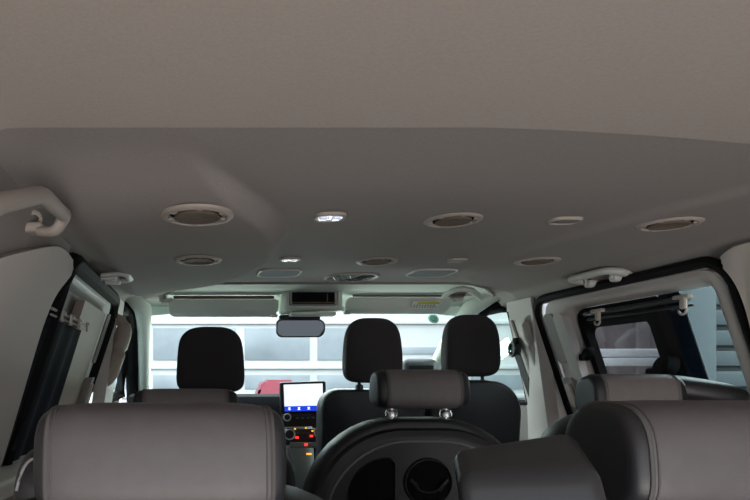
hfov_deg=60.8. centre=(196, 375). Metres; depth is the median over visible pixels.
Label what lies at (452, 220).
ceiling vent
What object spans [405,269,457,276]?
panel
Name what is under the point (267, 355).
garage door
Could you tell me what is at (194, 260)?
ceiling vent
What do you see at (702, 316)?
post
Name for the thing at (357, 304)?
sun visor
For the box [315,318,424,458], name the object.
passenger seat
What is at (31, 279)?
trim
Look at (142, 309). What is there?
trim
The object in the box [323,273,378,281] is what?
ceiling vent
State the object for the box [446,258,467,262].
recessed light
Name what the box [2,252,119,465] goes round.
door
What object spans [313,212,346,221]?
recessed light
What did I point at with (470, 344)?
passenger seat
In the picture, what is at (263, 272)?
panel
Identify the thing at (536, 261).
ceiling vent
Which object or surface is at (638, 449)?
passenger seat
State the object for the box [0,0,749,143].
ceiling
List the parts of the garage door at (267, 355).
pane, pane, pane, pane, pane, rail, rail, pane, rail, pane, pane, pane, pane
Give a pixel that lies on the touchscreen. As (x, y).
(298, 400)
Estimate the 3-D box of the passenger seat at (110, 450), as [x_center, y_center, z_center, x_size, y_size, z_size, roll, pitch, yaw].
[-0.034,0.538,0.850,0.470,1.024,0.649,0,0,0]
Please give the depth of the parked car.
6.34 m
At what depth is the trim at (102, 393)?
2.40 m
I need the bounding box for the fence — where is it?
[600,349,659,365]
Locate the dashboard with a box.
[128,394,315,489]
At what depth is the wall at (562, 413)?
2.45 m
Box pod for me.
[403,358,436,368]
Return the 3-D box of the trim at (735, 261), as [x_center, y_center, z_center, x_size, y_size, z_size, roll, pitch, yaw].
[1.452,-0.036,0.487,0.276,0.562,2.075,0,0,0]
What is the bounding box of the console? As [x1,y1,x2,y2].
[279,292,341,316]
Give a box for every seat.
[5,402,322,499]
[133,389,237,402]
[176,327,295,486]
[303,369,501,499]
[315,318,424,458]
[424,315,520,443]
[454,435,605,499]
[540,374,749,437]
[565,400,749,499]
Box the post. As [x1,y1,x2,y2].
[680,286,715,380]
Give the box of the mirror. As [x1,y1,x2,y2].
[276,315,324,336]
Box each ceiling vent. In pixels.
[160,203,233,226]
[174,255,221,265]
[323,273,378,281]
[356,257,397,265]
[424,212,482,227]
[514,257,560,265]
[635,217,704,231]
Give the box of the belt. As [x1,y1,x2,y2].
[508,338,528,396]
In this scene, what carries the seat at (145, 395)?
on the floor
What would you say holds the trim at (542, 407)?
attached to the wall at (562, 413)
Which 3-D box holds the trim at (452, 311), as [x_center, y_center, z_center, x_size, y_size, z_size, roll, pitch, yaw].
[0.510,-0.357,2.910,1.800,0.185,0.030,0,0,0]
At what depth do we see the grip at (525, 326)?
2.43 m
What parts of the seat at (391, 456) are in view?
panel, post, panel, seat, post, panel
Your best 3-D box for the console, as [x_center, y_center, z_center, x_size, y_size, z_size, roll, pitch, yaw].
[0.507,-0.322,2.708,0.251,0.117,0.224,0,0,0]
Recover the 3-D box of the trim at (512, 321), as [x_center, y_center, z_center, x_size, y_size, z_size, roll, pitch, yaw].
[1.376,-0.180,2.583,0.044,0.120,0.017,0,0,0]
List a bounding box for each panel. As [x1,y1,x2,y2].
[256,269,302,276]
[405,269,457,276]
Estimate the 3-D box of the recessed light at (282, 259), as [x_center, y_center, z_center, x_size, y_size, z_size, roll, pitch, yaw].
[0.281,-0.352,1.813,0.066,0.010,0.056,0,0,0]
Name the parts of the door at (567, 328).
recess panel, handle, window rail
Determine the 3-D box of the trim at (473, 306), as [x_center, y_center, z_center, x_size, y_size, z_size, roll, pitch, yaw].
[1.305,-0.113,3.127,0.150,0.579,1.079,0,0,0]
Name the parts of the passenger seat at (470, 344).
seat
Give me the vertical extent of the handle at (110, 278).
0.026 m
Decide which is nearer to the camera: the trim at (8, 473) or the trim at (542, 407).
the trim at (8, 473)
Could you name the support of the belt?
attached to the wall at (562, 413)
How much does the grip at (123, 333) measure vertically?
0.323 m
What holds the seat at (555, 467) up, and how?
on the floor
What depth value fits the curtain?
1.70 m
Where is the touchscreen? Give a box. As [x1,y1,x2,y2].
[279,381,325,426]
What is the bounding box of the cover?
[289,312,335,316]
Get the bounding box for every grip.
[92,314,131,391]
[441,286,483,299]
[521,315,534,365]
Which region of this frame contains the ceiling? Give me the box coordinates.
[0,128,749,307]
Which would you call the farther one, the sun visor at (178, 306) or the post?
the post
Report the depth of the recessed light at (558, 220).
1.35 m
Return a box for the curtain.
[1,317,80,466]
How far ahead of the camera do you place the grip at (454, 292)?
2.38 m
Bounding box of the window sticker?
[428,314,438,322]
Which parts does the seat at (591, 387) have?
seat, panel, panel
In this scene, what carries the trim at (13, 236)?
attached to the wall
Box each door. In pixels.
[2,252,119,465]
[112,302,137,401]
[113,303,547,401]
[441,302,527,440]
[533,256,749,415]
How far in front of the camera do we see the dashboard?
2.76 m
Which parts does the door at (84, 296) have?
curtain rail, panel, handle, trim, recess panel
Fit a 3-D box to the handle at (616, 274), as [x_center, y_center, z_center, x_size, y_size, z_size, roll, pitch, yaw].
[1.316,-0.320,1.960,0.118,0.043,0.227,0,0,0]
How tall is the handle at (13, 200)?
0.209 m
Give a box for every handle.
[0,186,70,236]
[100,272,132,284]
[567,267,631,287]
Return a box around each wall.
[534,254,721,418]
[716,294,748,391]
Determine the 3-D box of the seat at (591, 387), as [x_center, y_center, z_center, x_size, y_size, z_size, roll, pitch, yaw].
[1.175,0.522,1.839,0.539,1.056,0.664,0,0,0]
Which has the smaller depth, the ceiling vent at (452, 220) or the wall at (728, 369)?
the ceiling vent at (452, 220)
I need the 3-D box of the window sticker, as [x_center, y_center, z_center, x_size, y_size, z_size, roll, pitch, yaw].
[1.148,-0.278,2.911,0.052,0.046,0.027,0,0,3]
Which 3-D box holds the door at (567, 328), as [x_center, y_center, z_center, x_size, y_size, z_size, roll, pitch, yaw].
[1.449,0.264,1.962,0.239,1.163,0.906,0,0,0]
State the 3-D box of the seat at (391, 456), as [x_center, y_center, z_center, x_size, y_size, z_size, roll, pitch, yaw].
[0.576,0.516,1.817,0.600,1.067,0.635,0,0,0]
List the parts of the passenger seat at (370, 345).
post, seat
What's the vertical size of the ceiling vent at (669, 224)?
0.010 m
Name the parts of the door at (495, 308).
panel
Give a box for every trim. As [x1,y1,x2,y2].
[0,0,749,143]
[0,166,70,315]
[0,246,73,467]
[0,455,25,499]
[89,299,123,402]
[126,296,151,390]
[146,284,488,306]
[151,307,460,315]
[432,293,498,369]
[506,297,558,439]
[511,320,521,347]
[720,243,749,324]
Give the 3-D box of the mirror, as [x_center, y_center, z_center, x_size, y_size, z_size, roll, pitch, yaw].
[0.476,-0.241,2.846,0.224,0.130,0.228,0,0,2]
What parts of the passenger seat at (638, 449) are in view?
panel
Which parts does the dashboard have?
control panel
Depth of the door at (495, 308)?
2.73 m
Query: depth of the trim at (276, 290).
2.56 m
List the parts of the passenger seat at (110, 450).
panel, seat, panel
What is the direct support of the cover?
attached to the console
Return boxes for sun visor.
[159,296,278,317]
[343,295,463,314]
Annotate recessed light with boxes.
[279,257,300,261]
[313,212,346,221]
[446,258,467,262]
[547,217,583,224]
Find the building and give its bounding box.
[558,295,658,376]
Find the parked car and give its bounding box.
[255,380,291,393]
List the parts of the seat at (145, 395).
panel, panel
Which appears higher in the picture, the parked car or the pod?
the pod

